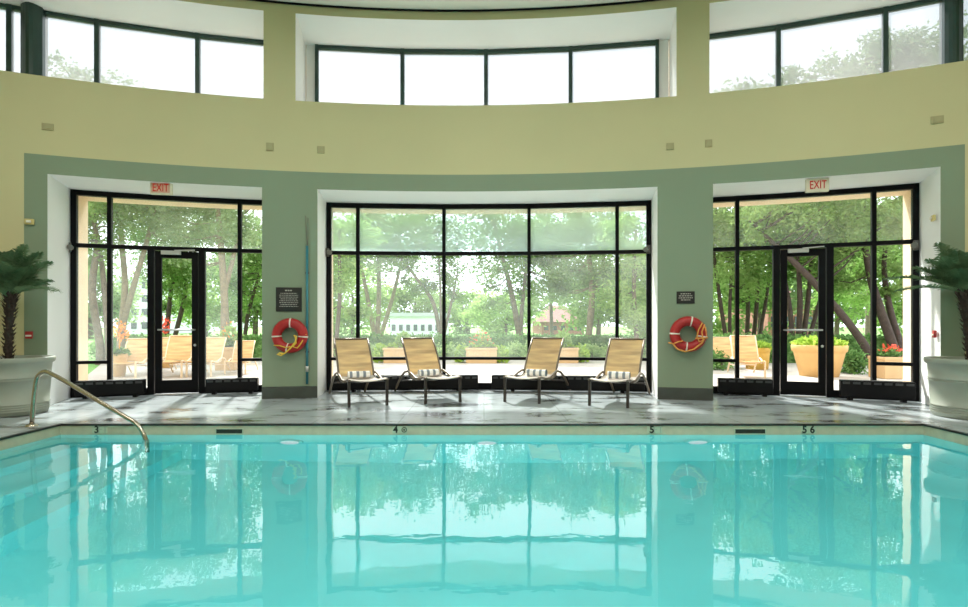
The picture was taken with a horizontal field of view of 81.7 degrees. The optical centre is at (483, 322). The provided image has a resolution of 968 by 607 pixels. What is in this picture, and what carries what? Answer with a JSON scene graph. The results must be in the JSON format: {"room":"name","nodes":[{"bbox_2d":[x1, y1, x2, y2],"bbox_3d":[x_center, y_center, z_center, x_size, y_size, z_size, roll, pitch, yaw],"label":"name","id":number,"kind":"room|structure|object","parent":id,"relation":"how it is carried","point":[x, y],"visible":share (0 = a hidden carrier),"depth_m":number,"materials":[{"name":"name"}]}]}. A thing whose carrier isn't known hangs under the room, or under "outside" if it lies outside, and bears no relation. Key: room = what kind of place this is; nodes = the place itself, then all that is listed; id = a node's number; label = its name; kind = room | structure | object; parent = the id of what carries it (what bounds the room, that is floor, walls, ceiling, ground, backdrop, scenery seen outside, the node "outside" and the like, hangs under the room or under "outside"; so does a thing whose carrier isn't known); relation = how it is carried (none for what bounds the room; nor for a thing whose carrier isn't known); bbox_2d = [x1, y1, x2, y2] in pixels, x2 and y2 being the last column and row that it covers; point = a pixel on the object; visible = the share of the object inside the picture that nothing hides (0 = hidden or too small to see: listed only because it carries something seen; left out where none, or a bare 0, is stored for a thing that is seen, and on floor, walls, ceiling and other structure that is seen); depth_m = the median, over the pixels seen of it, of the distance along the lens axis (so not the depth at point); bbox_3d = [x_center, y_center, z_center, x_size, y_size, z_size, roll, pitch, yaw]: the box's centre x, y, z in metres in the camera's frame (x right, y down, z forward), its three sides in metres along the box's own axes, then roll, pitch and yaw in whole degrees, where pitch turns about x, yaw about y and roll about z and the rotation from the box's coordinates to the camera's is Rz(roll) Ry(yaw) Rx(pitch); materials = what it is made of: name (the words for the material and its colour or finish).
{"room":"indoor swimming pool","nodes":[
{"label":"indoor swimming pool","id":0,"kind":"room"},
{"bbox_2d":[272,0,664,17],"bbox_3d":[-0.111,-4.605,0.863,13.751,0.280,16.126,0,0,0],"label":"ceiling","id":1,"kind":"structure","parent":0,"point":[394,4],"depth_m":7.83,"materials":[{"name":"paint"}]},
{"bbox_2d":[0,0,967,405],"bbox_3d":[-0.097,-1.732,8.002,14.437,6.065,3.366,0,0,0],"label":"wall","id":2,"kind":"structure","parent":0,"point":[872,130],"depth_m":7.71,"materials":[{"name":"yellow paint"}]},
{"bbox_2d":[0,2,262,97],"bbox_3d":[-5.112,-3.720,8.088,3.908,1.218,0.325,0,0,-20],"label":"window","id":3,"kind":"structure","parent":2,"relation":"in","point":[34,40],"depth_m":8.11,"materials":[{"name":"clear glass"}]},
{"bbox_2d":[150,183,172,195],"bbox_3d":[-4.350,-1.815,7.551,0.270,0.170,0.068,0,0,-10],"label":"exit sign","id":4,"kind":"object","parent":2,"relation":"attached to","point":[155,188],"visible":1,"depth_m":7.53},
{"bbox_2d":[70,189,261,397],"bbox_3d":[-4.543,-0.414,8.300,2.689,2.929,0.156,0,0,-16],"label":"window","id":5,"kind":"structure","parent":2,"relation":"in","point":[150,389],"depth_m":8.18,"materials":[{"name":"black metal"}]},
{"bbox_2d":[155,250,198,393],"bbox_3d":[-4.547,-0.025,8.281,0.571,2.126,0.120,0,0,-16],"label":"door","id":6,"kind":"structure","parent":5,"relation":"attached to","point":[190,385],"depth_m":8.28,"materials":[{"name":"black metal"}]},
{"bbox_2d":[276,287,301,311],"bbox_3d":[-2.720,-0.328,7.807,0.345,0.335,0.014,0,0,-9],"label":"notice sign","id":7,"kind":"object","parent":2,"relation":"attached to","point":[287,298],"visible":1,"depth_m":7.80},
{"bbox_2d":[271,318,307,355],"bbox_3d":[-2.682,0.192,7.734,0.490,0.525,0.158,0,0,-9],"label":"buoy","id":8,"kind":"object","parent":2,"relation":"attached to","point":[299,343],"visible":1,"depth_m":7.69,"materials":[{"name":"red plastic"}]},
{"bbox_2d":[262,386,316,398],"bbox_3d":[-2.707,0.968,7.809,0.743,0.165,0.020,0,0,-9],"label":"baseboard","id":9,"kind":"structure","parent":2,"relation":"attached to","point":[286,391],"depth_m":7.81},
{"bbox_2d":[305,216,308,383],"bbox_3d":[-2.472,-0.323,7.826,0.050,2.350,0.053,0,0,-8],"label":"pole","id":10,"kind":"object","parent":2,"relation":"attached to","point":[306,272],"visible":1,"depth_m":7.81,"materials":[{"name":"teal metal"}]},
{"bbox_2d":[249,0,658,11],"bbox_3d":[-0.113,-4.453,7.213,12.917,0.024,1.567,0,0,1],"label":"trim","id":11,"kind":"structure","parent":2,"relation":"attached to","point":[269,1],"depth_m":7.91,"materials":[{"name":"black metal"}]},
{"bbox_2d":[315,39,658,104],"bbox_3d":[0.027,-3.720,8.783,5.332,1.218,0.333,0,0,2],"label":"window","id":12,"kind":"structure","parent":2,"relation":"in","point":[624,70],"depth_m":8.83,"materials":[{"name":"clear glass"}]},
{"bbox_2d":[306,40,668,101],"bbox_3d":[0.028,-3.720,8.677,5.613,1.218,0.075,0,0,2],"label":"trim","id":13,"kind":"structure","parent":2,"relation":"attached to","point":[663,44],"depth_m":8.59,"materials":[{"name":"paint"}]},
{"bbox_2d":[326,200,650,391],"bbox_3d":[0.057,-0.414,8.788,5.045,2.929,0.296,0,0,2],"label":"window","id":14,"kind":"structure","parent":2,"relation":"in","point":[561,237],"depth_m":8.80,"materials":[{"name":"black metal"}]},
{"bbox_2d":[658,387,712,400],"bbox_3d":[2.744,0.968,7.644,0.719,0.165,0.020,0,0,13],"label":"baseboard","id":15,"kind":"structure","parent":2,"relation":"attached to","point":[670,393],"depth_m":7.64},
{"bbox_2d":[677,291,694,303],"bbox_3d":[2.751,-0.348,7.642,0.235,0.165,0.014,0,0,13],"label":"notice sign","id":16,"kind":"object","parent":2,"relation":"attached to","point":[683,297],"visible":1,"depth_m":7.64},
{"bbox_2d":[668,316,707,351],"bbox_3d":[2.750,0.152,7.562,0.508,0.487,0.158,0,0,13],"label":"buoy","id":17,"kind":"object","parent":2,"relation":"attached to","point":[679,344],"visible":1,"depth_m":7.52,"materials":[{"name":"red plastic"}]},
{"bbox_2d":[713,183,918,400],"bbox_3d":[4.598,-0.414,8.026,2.696,2.929,0.157,0,0,19],"label":"window","id":18,"kind":"structure","parent":2,"relation":"in","point":[873,243],"depth_m":7.90,"materials":[{"name":"black metal"}]},
{"bbox_2d":[780,246,825,395],"bbox_3d":[4.567,-0.025,8.017,0.570,2.126,0.120,0,0,19],"label":"door","id":19,"kind":"structure","parent":18,"relation":"attached to","point":[818,388],"depth_m":8.00,"materials":[{"name":"black metal"}]},
{"bbox_2d":[805,178,828,192],"bbox_3d":[4.340,-1.796,7.297,0.270,0.176,0.068,0,0,12],"label":"exit sign","id":20,"kind":"object","parent":2,"relation":"attached to","point":[814,185],"visible":1,"depth_m":7.27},
{"bbox_2d":[709,0,967,92],"bbox_3d":[5.024,-3.720,7.834,3.687,1.218,0.324,0,0,23],"label":"window","id":21,"kind":"structure","parent":2,"relation":"in","point":[921,33],"depth_m":7.87,"materials":[{"name":"clear glass"}]},
{"bbox_2d":[0,434,967,606],"bbox_3d":[0.085,1.153,3.360,8.970,0.001,4.920,0,0,0],"label":"water","id":22,"kind":"object","parent":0,"point":[87,520],"visible":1,"depth_m":3.30,"materials":[{"name":"teal liquid"}]},
{"bbox_2d":[0,389,967,436],"bbox_3d":[-0.109,1.050,1.028,13.868,0.001,16.056,0,0,0],"label":"floor","id":23,"kind":"structure","parent":0,"point":[443,405],"depth_m":6.72,"materials":[{"name":"tile"}]},
{"bbox_2d":[0,355,55,417],"bbox_3d":[-5.500,0.723,6.520,0.820,0.655,0.820,0,0,0],"label":"planter","id":24,"kind":"object","parent":23,"relation":"on","point":[18,373],"depth_m":6.32,"materials":[{"name":"ceramic"}]},
{"bbox_2d":[0,243,60,417],"bbox_3d":[-5.367,0.064,6.306,0.922,1.972,1.312,0,0,-44],"label":"potted palm","id":25,"kind":"object","parent":23,"relation":"on","point":[18,373],"visible":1,"depth_m":6.39,"materials":[{"name":"ceramic"}]},
{"bbox_2d":[25,369,147,439],"bbox_3d":[-3.998,1.162,5.621,1.368,1.376,0.109,0,0,9],"label":"handrail","id":26,"kind":"object","parent":23,"relation":"on","point":[39,374],"visible":0.86,"depth_m":5.65,"materials":[{"name":"metal"}]},
{"bbox_2d":[74,379,145,398],"bbox_3d":[-5.244,0.925,7.874,0.835,0.250,0.167,0,0,-19],"label":"radiator","id":27,"kind":"object","parent":23,"relation":"on","point":[135,387],"visible":0.96,"depth_m":7.82,"materials":[{"name":"metal"}]},
{"bbox_2d":[75,379,142,384],"bbox_3d":[-5.238,0.826,7.855,0.804,0.052,0.127,0,0,-19],"label":"grille","id":28,"kind":"object","parent":27,"relation":"attached to","point":[120,381],"depth_m":7.82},
{"bbox_2d":[206,377,258,394],"bbox_3d":[-3.727,0.932,8.306,0.704,0.235,0.167,0,0,-13],"label":"radiator","id":29,"kind":"object","parent":23,"relation":"on","point":[250,384],"visible":1,"depth_m":8.23,"materials":[{"name":"metal"}]},
{"bbox_2d":[207,377,256,382],"bbox_3d":[-3.723,0.841,8.286,0.674,0.052,0.127,0,0,-13],"label":"grille","id":30,"kind":"object","parent":29,"relation":"attached to","point":[245,379],"depth_m":8.24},
{"bbox_2d":[328,338,388,407],"bbox_3d":[-1.743,0.634,7.697,0.554,0.833,1.483,0,0,-24],"label":"chaise lounge","id":31,"kind":"object","parent":23,"relation":"on","point":[352,354],"visible":0.95,"depth_m":7.86,"materials":[{"name":"fabric"}]},
{"bbox_2d":[347,371,370,377],"bbox_3d":[-1.707,0.705,7.639,0.300,0.100,0.101,0,0,-21],"label":"rolled towel","id":32,"kind":"object","parent":31,"relation":"on","point":[351,374],"visible":1,"depth_m":7.61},
{"bbox_2d":[332,374,477,391],"bbox_3d":[-1.198,0.925,8.601,2.214,0.250,0.167,0,0,-3],"label":"radiator","id":33,"kind":"object","parent":23,"relation":"on","point":[467,381],"visible":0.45,"depth_m":8.53,"materials":[{"name":"metal"}]},
{"bbox_2d":[335,374,476,378],"bbox_3d":[-1.197,0.826,8.581,2.186,0.052,0.127,0,0,-3],"label":"grille","id":34,"kind":"object","parent":33,"relation":"attached to","point":[474,376],"depth_m":8.53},
{"bbox_2d":[394,337,461,403],"bbox_3d":[-0.823,0.634,7.997,0.554,0.833,1.483,0,0,-24],"label":"chaise lounge","id":35,"kind":"object","parent":23,"relation":"on","point":[421,353],"visible":0.98,"depth_m":8.16,"materials":[{"name":"fabric"}]},
{"bbox_2d":[503,337,570,403],"bbox_3d":[0.783,0.634,8.017,0.554,0.833,1.483,0,0,24],"label":"chaise lounge","id":36,"kind":"object","parent":23,"relation":"on","point":[543,353],"visible":0.92,"depth_m":8.18,"materials":[{"name":"fabric"}]},
{"bbox_2d":[492,375,644,392],"bbox_3d":[1.262,0.925,8.525,2.291,0.250,0.167,0,0,6],"label":"radiator","id":37,"kind":"object","parent":23,"relation":"on","point":[577,382],"visible":0.52,"depth_m":8.45,"materials":[{"name":"metal"}]},
{"bbox_2d":[493,375,643,379],"bbox_3d":[1.259,0.826,8.505,2.261,0.052,0.127,0,0,6],"label":"grille","id":38,"kind":"object","parent":37,"relation":"attached to","point":[495,377],"depth_m":8.46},
{"bbox_2d":[588,338,650,407],"bbox_3d":[1.865,0.634,7.646,0.554,0.833,1.483,0,0,26],"label":"chaise lounge","id":39,"kind":"object","parent":23,"relation":"on","point":[623,354],"visible":0.95,"depth_m":7.81,"materials":[{"name":"fabric"}]},
{"bbox_2d":[607,371,630,378],"bbox_3d":[1.827,0.705,7.591,0.300,0.100,0.100,0,0,22],"label":"rolled towel","id":40,"kind":"object","parent":39,"relation":"on","point":[610,374],"visible":0.98,"depth_m":7.56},
{"bbox_2d":[717,378,772,396],"bbox_3d":[3.764,0.925,8.085,0.715,0.250,0.167,0,0,16],"label":"radiator","id":41,"kind":"object","parent":23,"relation":"on","point":[764,387],"visible":1,"depth_m":8.02,"materials":[{"name":"metal"}]},
{"bbox_2d":[720,378,771,382],"bbox_3d":[3.759,0.826,8.066,0.684,0.052,0.127,0,0,16],"label":"grille","id":42,"kind":"object","parent":41,"relation":"attached to","point":[722,380],"depth_m":8.02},
{"bbox_2d":[839,379,915,402],"bbox_3d":[5.278,0.912,7.534,0.836,0.275,0.167,0,0,22],"label":"radiator","id":43,"kind":"object","parent":23,"relation":"on","point":[904,391],"visible":1,"depth_m":7.46,"materials":[{"name":"metal"}]},
{"bbox_2d":[841,379,914,385],"bbox_3d":[5.270,0.801,7.515,0.805,0.052,0.127,0,0,22],"label":"grille","id":44,"kind":"object","parent":43,"relation":"attached to","point":[844,382],"depth_m":7.48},
{"bbox_2d":[882,242,967,419],"bbox_3d":[5.208,0.072,6.298,1.348,1.955,0.914,0,0,14],"label":"potted palm","id":45,"kind":"object","parent":23,"relation":"on","point":[947,376],"visible":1,"depth_m":6.20,"materials":[{"name":"ceramic"}]},
{"bbox_2d":[923,356,967,419],"bbox_3d":[5.450,0.723,6.290,0.810,0.655,0.810,0,0,0],"label":"planter","id":46,"kind":"object","parent":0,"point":[947,376],"depth_m":6.17,"materials":[{"name":"ceramic"}]},
{"bbox_3d":[0.085,1.857,3.360,8.970,1.285,4.920,0,0,0],"label":"floor","id":47,"kind":"structure","parent":0,"visible":0},
{"bbox_2d":[0,423,967,449],"bbox_3d":[0.085,1.142,3.360,8.970,0.156,4.920,0,0,0],"label":"trim","id":48,"kind":"structure","parent":47,"relation":"attached to","point":[6,443],"depth_m":5.82,"materials":[{"name":"tile"}]},
{"bbox_2d":[215,428,243,433],"bbox_3d":[-2.645,1.125,5.816,0.292,0.060,0.010,0,0,0],"label":"skimmer slot","id":49,"kind":"object","parent":48,"relation":"attached to","point":[217,430],"visible":1,"depth_m":5.81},
{"bbox_2d":[734,428,765,433],"bbox_3d":[2.764,1.125,5.816,0.332,0.060,0.010,0,0,0],"label":"skimmer slot","id":50,"kind":"object","parent":48,"relation":"attached to","point":[736,430],"visible":1,"depth_m":5.81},
{"label":"outside","id":51,"kind":"structure","parent":0,"visible":0},
{"bbox_2d":[88,327,902,373],"bbox_3d":[0.000,1.045,84.100,180.000,0.001,151.800,0,0,0],"label":"lawn","id":52,"kind":"structure","parent":51,"point":[607,330],"depth_m":61.61,"materials":[{"name":"plant"}]},
{"bbox_2d":[88,255,146,337],"bbox_3d":[-26.633,-1.685,37.592,7.914,7.066,6.301,0,0,-28],"label":"tree","id":53,"kind":"object","parent":52,"relation":"on","point":[116,290],"visible":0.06,"depth_m":37.85,"materials":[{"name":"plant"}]},
{"bbox_2d":[88,201,161,364],"bbox_3d":[-9.532,-1.808,13.749,3.471,5.832,3.551,0,0,-22],"label":"tree","id":54,"kind":"object","parent":52,"relation":"on","point":[96,255],"visible":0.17,"depth_m":13.96,"materials":[{"name":"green plant"}]},
{"bbox_2d":[93,203,229,347],"bbox_3d":[-9.201,-1.835,14.951,4.573,5.880,3.726,0,0,4],"label":"tree","id":55,"kind":"object","parent":52,"relation":"on","point":[127,297],"visible":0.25,"depth_m":14.93,"materials":[{"name":"green plant"}]},
{"bbox_2d":[114,279,212,333],"bbox_3d":[-32.500,-1.499,58.000,3.371,5.097,12.400,0,0,0],"label":"building","id":56,"kind":"structure","parent":52,"relation":"on","point":[131,327],"depth_m":51.99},
{"bbox_2d":[115,210,234,334],"bbox_3d":[-9.738,-1.817,18.026,4.113,5.865,3.597,0,0,-27],"label":"tree","id":57,"kind":"object","parent":52,"relation":"on","point":[173,283],"visible":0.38,"depth_m":17.73,"materials":[{"name":"green plant"}]},
{"bbox_2d":[149,205,261,334],"bbox_3d":[-7.002,-1.761,14.938,4.173,5.727,3.478,0,0,8],"label":"tree","id":58,"kind":"object","parent":52,"relation":"on","point":[226,230],"visible":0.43,"depth_m":14.91,"materials":[{"name":"green plant"}]},
{"bbox_2d":[162,254,252,336],"bbox_3d":[-19.735,-2.096,40.505,7.285,6.412,6.745,0,0,42],"label":"tree","id":59,"kind":"object","parent":52,"relation":"on","point":[211,301],"visible":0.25,"depth_m":39.30,"materials":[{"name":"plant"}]},
{"bbox_2d":[206,241,261,336],"bbox_3d":[-16.744,-2.568,40.187,8.247,7.354,7.014,0,0,0],"label":"tree","id":60,"kind":"object","parent":52,"relation":"on","point":[254,323],"visible":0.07,"depth_m":39.62,"materials":[{"name":"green plant"}]},
{"bbox_2d":[210,222,261,334],"bbox_3d":[-6.803,-1.254,17.962,3.580,4.716,3.770,0,0,-43],"label":"tree","id":61,"kind":"object","parent":52,"relation":"on","point":[251,296],"visible":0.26,"depth_m":17.74,"materials":[{"name":"green plant"}]},
{"bbox_2d":[230,262,353,315],"bbox_3d":[-13.422,-2.161,39.962,8.374,7.344,5.856,0,0,0],"label":"tree","id":62,"kind":"object","parent":52,"relation":"on","point":[335,295],"visible":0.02,"depth_m":39.57,"materials":[{"name":"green plant"}]},
{"bbox_2d":[333,214,386,356],"bbox_3d":[-4.170,-1.058,16.125,2.728,4.324,2.537,0,0,-37],"label":"tree","id":63,"kind":"object","parent":52,"relation":"on","point":[343,263],"visible":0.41,"depth_m":15.91,"materials":[{"name":"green plant"}]},
{"bbox_2d":[333,263,405,334],"bbox_3d":[-10.134,-1.849,44.028,9.153,6.859,5.797,0,0,0],"label":"tree","id":64,"kind":"object","parent":52,"relation":"on","point":[350,323],"visible":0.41,"depth_m":43.47,"materials":[{"name":"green plant"}]},
{"bbox_2d":[333,213,439,336],"bbox_3d":[-3.746,-1.526,19.280,4.539,5.313,4.022,0,0,-41],"label":"tree","id":65,"kind":"object","parent":52,"relation":"on","point":[375,326],"visible":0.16,"depth_m":18.79,"materials":[{"name":"green plant"}]},
{"bbox_2d":[389,313,451,336],"bbox_3d":[-4.404,0.196,40.000,3.679,1.708,8.400,0,0,0],"label":"building","id":66,"kind":"structure","parent":52,"relation":"on","point":[417,323],"depth_m":36.00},
{"bbox_2d":[376,270,469,335],"bbox_3d":[-5.043,-1.107,46.155,7.897,6.414,6.209,0,0,6],"label":"tree","id":67,"kind":"object","parent":52,"relation":"on","point":[424,301],"visible":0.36,"depth_m":45.32,"materials":[{"name":"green plant"}]},
{"bbox_2d":[383,214,486,336],"bbox_3d":[-1.774,-1.379,18.102,3.012,4.978,3.512,0,0,38],"label":"tree","id":68,"kind":"object","parent":52,"relation":"on","point":[455,294],"visible":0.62,"depth_m":17.98,"materials":[{"name":"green plant"}]},
{"bbox_2d":[438,282,492,333],"bbox_3d":[-1.438,-0.875,55.113,7.216,6.230,6.390,0,0,36],"label":"tree","id":69,"kind":"object","parent":52,"relation":"on","point":[457,330],"visible":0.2,"depth_m":54.28,"materials":[{"name":"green plant"}]},
{"bbox_2d":[333,331,645,357],"bbox_3d":[0.100,0.654,16.965,10.289,0.842,1.077,0,0,0],"label":"hedge","id":70,"kind":"object","parent":52,"relation":"on","point":[502,340],"visible":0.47,"depth_m":16.64,"materials":[{"name":"green plant"}]},
{"bbox_2d":[457,287,546,335],"bbox_3d":[1.367,-0.669,48.548,8.368,4.968,5.958,0,0,-10],"label":"tree","id":71,"kind":"object","parent":52,"relation":"on","point":[506,321],"visible":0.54,"depth_m":47.55,"materials":[{"name":"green plant"}]},
{"bbox_2d":[500,340,525,356],"bbox_3d":[0.846,0.803,15.776,0.970,0.657,0.915,0,0,0],"label":"shrub","id":72,"kind":"object","parent":52,"relation":"on","point":[516,347],"visible":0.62,"depth_m":15.61,"materials":[{"name":"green plant"}]},
{"bbox_2d":[450,214,582,335],"bbox_3d":[0.914,-1.527,18.402,4.199,5.319,3.774,0,0,-21],"label":"tree","id":73,"kind":"object","parent":52,"relation":"on","point":[515,227],"visible":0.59,"depth_m":17.84,"materials":[{"name":"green plant"}]},
{"bbox_2d":[505,212,607,337],"bbox_3d":[2.741,-1.758,20.880,4.301,5.720,3.818,0,0,41],"label":"tree","id":74,"kind":"object","parent":52,"relation":"on","point":[535,303],"visible":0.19,"depth_m":20.72,"materials":[{"name":"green plant"}]},
{"bbox_2d":[532,306,583,334],"bbox_3d":[7.054,-0.320,55.000,4.350,2.739,10.600,0,0,0],"label":"building","id":75,"kind":"structure","parent":52,"relation":"on","point":[557,313],"depth_m":50.43,"materials":[{"name":"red brick"}]},
{"bbox_2d":[521,211,645,337],"bbox_3d":[3.083,-1.334,16.963,4.016,4.896,3.871,0,0,-34],"label":"tree","id":76,"kind":"object","parent":52,"relation":"on","point":[586,278],"visible":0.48,"depth_m":16.95,"materials":[{"name":"green plant"}]},
{"bbox_2d":[578,341,604,356],"bbox_3d":[3.003,0.813,15.702,1.053,0.641,0.788,0,0,-25],"label":"shrub","id":77,"kind":"object","parent":52,"relation":"on","point":[593,351],"visible":0.48,"depth_m":15.70,"materials":[{"name":"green plant"}]},
{"bbox_2d":[547,259,645,334],"bbox_3d":[8.642,-1.918,41.889,7.778,6.058,6.412,0,0,-29],"label":"tree","id":78,"kind":"object","parent":52,"relation":"on","point":[575,310],"visible":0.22,"depth_m":41.25,"materials":[{"name":"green plant"}]},
{"bbox_2d":[582,211,645,338],"bbox_3d":[4.084,-1.067,15.626,2.725,4.339,2.782,0,0,0],"label":"tree","id":79,"kind":"object","parent":52,"relation":"on","point":[632,312],"visible":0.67,"depth_m":15.42,"materials":[{"name":"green plant"}]},
{"bbox_2d":[713,261,742,336],"bbox_3d":[15.756,-2.126,40.083,7.315,7.659,6.118,0,0,0],"label":"tree","id":80,"kind":"object","parent":52,"relation":"on","point":[717,321],"visible":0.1,"depth_m":39.65,"materials":[{"name":"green plant"}]},
{"bbox_2d":[713,205,771,335],"bbox_3d":[6.530,-1.698,15.984,3.521,5.636,3.658,0,0,28],"label":"tree","id":81,"kind":"object","parent":52,"relation":"on","point":[745,281],"visible":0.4,"depth_m":15.72,"materials":[{"name":"green plant"}]},
{"bbox_2d":[713,207,806,334],"bbox_3d":[8.188,-1.738,17.014,4.289,5.793,3.515,0,0,8],"label":"tree","id":82,"kind":"object","parent":52,"relation":"on","point":[756,305],"visible":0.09,"depth_m":16.99,"materials":[{"name":"green plant"}]},
{"bbox_2d":[716,291,812,335],"bbox_3d":[24.710,-1.199,50.000,4.377,4.498,10.600,0,0,0],"label":"building","id":83,"kind":"structure","parent":52,"relation":"on","point":[767,319],"depth_m":45.07,"materials":[{"name":"red brick"}]},
{"bbox_2d":[716,227,813,335],"bbox_3d":[19.256,-2.570,38.341,7.268,8.481,7.801,0,0,-44],"label":"tree","id":84,"kind":"object","parent":52,"relation":"on","point":[743,310],"visible":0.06,"depth_m":37.72,"materials":[{"name":"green plant"}]},
{"bbox_2d":[713,203,878,335],"bbox_3d":[8.325,-1.523,14.978,4.392,5.282,4.539,0,0,19],"label":"tree","id":85,"kind":"object","parent":52,"relation":"on","point":[801,321],"visible":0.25,"depth_m":14.99,"materials":[{"name":"green plant"}]},
{"bbox_2d":[755,251,898,334],"bbox_3d":[21.690,-3.135,36.084,8.742,8.486,6.846,0,0,-21],"label":"tree","id":86,"kind":"object","parent":52,"relation":"on","point":[793,293],"visible":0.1,"depth_m":35.13,"materials":[{"name":"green plant"}]},
{"bbox_2d":[786,198,898,336],"bbox_3d":[11.895,-1.831,19.069,4.587,6.138,4.095,0,0,-20],"label":"tree","id":87,"kind":"object","parent":52,"relation":"on","point":[863,297],"visible":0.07,"depth_m":18.62,"materials":[{"name":"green plant"}]},
{"bbox_2d":[840,239,902,333],"bbox_3d":[25.039,-3.353,35.896,8.641,8.922,6.208,0,0,6],"label":"tree","id":88,"kind":"object","parent":52,"relation":"on","point":[899,319],"visible":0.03,"depth_m":35.01,"materials":[{"name":"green plant"}]},
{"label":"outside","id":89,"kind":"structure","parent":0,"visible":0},
{"bbox_2d":[88,360,902,389],"bbox_3d":[1.800,1.045,10.221,24.400,0.050,10.357,0,0,0],"label":"terrace","id":90,"kind":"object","parent":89,"point":[484,371],"visible":0.06,"depth_m":11.54,"materials":[{"name":"concrete"}]},
{"bbox_2d":[113,318,131,376],"bbox_3d":[-6.974,0.465,10.701,0.428,1.110,0.426,0,0,0],"label":"round planter","id":91,"kind":"object","parent":90,"relation":"on","point":[120,355],"visible":0.86,"depth_m":10.64,"materials":[{"name":"beige ceramic"}]},
{"bbox_2d":[113,338,146,377],"bbox_3d":[-6.810,0.661,10.885,0.488,0.719,1.175,0,0,-14],"label":"lounger","id":92,"kind":"object","parent":90,"relation":"on","point":[137,347],"visible":0.73,"depth_m":11.04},
{"bbox_2d":[162,335,191,377],"bbox_3d":[-5.983,0.632,10.928,0.526,0.776,1.268,0,0,-14],"label":"lounger","id":93,"kind":"object","parent":90,"relation":"on","point":[179,347],"visible":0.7,"depth_m":11.08,"materials":[{"name":"fabric"}]},
{"bbox_2d":[113,331,261,360],"bbox_3d":[-8.044,0.649,15.557,4.397,0.840,1.007,0,0,0],"label":"hedge","id":94,"kind":"object","parent":90,"relation":"on","point":[257,353],"visible":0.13,"depth_m":15.28,"materials":[{"name":"green plant"}]},
{"bbox_2d":[185,337,231,376],"bbox_3d":[-5.450,0.653,11.109,0.499,0.735,1.202,0,0,-8],"label":"lounger","id":95,"kind":"object","parent":90,"relation":"on","point":[215,346],"visible":0.7,"depth_m":11.28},
{"bbox_2d":[215,321,243,370],"bbox_3d":[-5.504,0.490,12.205,0.591,1.059,0.495,0,0,0],"label":"planter","id":96,"kind":"object","parent":90,"relation":"on","point":[230,341],"visible":0.52,"depth_m":12.02,"materials":[{"name":"beige ceramic"}]},
{"bbox_2d":[224,340,258,374],"bbox_3d":[-4.996,0.694,11.544,0.443,0.653,1.068,0,0,-10],"label":"lounger","id":97,"kind":"object","parent":90,"relation":"on","point":[247,345],"visible":0.76,"depth_m":11.68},
{"bbox_2d":[372,330,411,362],"bbox_3d":[-2.151,0.612,14.590,1.524,0.908,0.838,0,0,0],"label":"planter","id":98,"kind":"object","parent":90,"relation":"on","point":[390,351],"visible":0.48,"depth_m":14.29,"materials":[{"name":"green plant"}]},
{"bbox_2d":[454,330,509,362],"bbox_3d":[-0.051,0.623,14.587,1.528,0.878,0.844,0,0,0],"label":"planter","id":99,"kind":"object","parent":90,"relation":"on","point":[484,347],"visible":0.89,"depth_m":14.30,"materials":[{"name":"green plant"}]},
{"bbox_2d":[554,328,589,362],"bbox_3d":[2.003,0.587,14.589,1.515,0.945,0.841,0,0,0],"label":"planter","id":100,"kind":"object","parent":90,"relation":"on","point":[568,350],"visible":0.53,"depth_m":14.33,"materials":[{"name":"green plant"}]},
{"bbox_2d":[713,337,731,358],"bbox_3d":[5.501,0.673,12.871,0.471,0.694,1.135,0,0,12],"label":"lounger","id":101,"kind":"object","parent":90,"relation":"on","point":[723,343],"visible":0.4,"depth_m":13.05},
{"bbox_2d":[713,346,734,370],"bbox_3d":[5.180,0.835,12.225,0.863,0.657,0.794,0,0,0],"label":"shrub","id":102,"kind":"object","parent":90,"relation":"on","point":[718,365],"visible":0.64,"depth_m":12.17,"materials":[{"name":"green plant"}]},
{"bbox_2d":[727,335,765,378],"bbox_3d":[5.108,0.632,10.923,0.526,0.776,1.268,0,0,16],"label":"lounger","id":103,"kind":"object","parent":90,"relation":"on","point":[748,348],"visible":0.75,"depth_m":11.08,"materials":[{"name":"fabric"}]},
{"bbox_2d":[745,340,771,369],"bbox_3d":[6.038,0.684,12.390,0.621,0.672,0.625,0,0,0],"label":"round planter","id":104,"kind":"object","parent":90,"relation":"on","point":[764,348],"visible":0.57,"depth_m":12.18,"materials":[{"name":"beige ceramic"}]},
{"bbox_2d":[789,334,817,376],"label":"round planter","id":105,"kind":"object","parent":90,"relation":"on","point":[804,350],"depth_m":10.62,"materials":[{"name":"ceramic"}]},
{"bbox_2d":[713,331,902,362],"bbox_3d":[9.153,0.605,14.568,6.579,0.919,0.967,0,0,0],"label":"hedge","id":106,"kind":"object","parent":90,"relation":"on","point":[852,344],"visible":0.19,"depth_m":14.28,"materials":[{"name":"green plant"}]},
{"bbox_2d":[714,198,902,365],"bbox_3d":[7.996,-1.390,13.380,5.386,5.018,3.538,0,0,-3],"label":"tree","id":107,"kind":"object","parent":90,"relation":"on","point":[758,222],"visible":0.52,"depth_m":13.27,"materials":[{"name":"green plant"}]},
{"bbox_2d":[834,337,848,376],"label":"round planter","id":108,"kind":"object","parent":90,"relation":"on","point":[840,346],"depth_m":10.43,"materials":[{"name":"ceramic"}]},
{"bbox_2d":[790,196,902,356],"bbox_3d":[9.773,-1.650,13.739,4.087,5.531,4.060,0,0,44],"label":"tree","id":109,"kind":"object","parent":90,"relation":"on","point":[887,319],"visible":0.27,"depth_m":13.95,"materials":[{"name":"green plant"}]},
{"bbox_2d":[840,343,867,374],"bbox_3d":[7.484,0.772,11.292,0.833,0.742,0.794,0,0,0],"label":"shrub","id":110,"kind":"object","parent":90,"relation":"on","point":[853,362],"visible":0.88,"depth_m":11.21,"materials":[{"name":"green plant"}]},
{"bbox_2d":[867,344,902,378],"bbox_3d":[7.501,0.698,10.394,0.465,0.645,0.474,0,0,0],"label":"planter","id":111,"kind":"object","parent":90,"relation":"on","point":[892,353],"visible":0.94,"depth_m":10.22,"materials":[{"name":"beige ceramic"}]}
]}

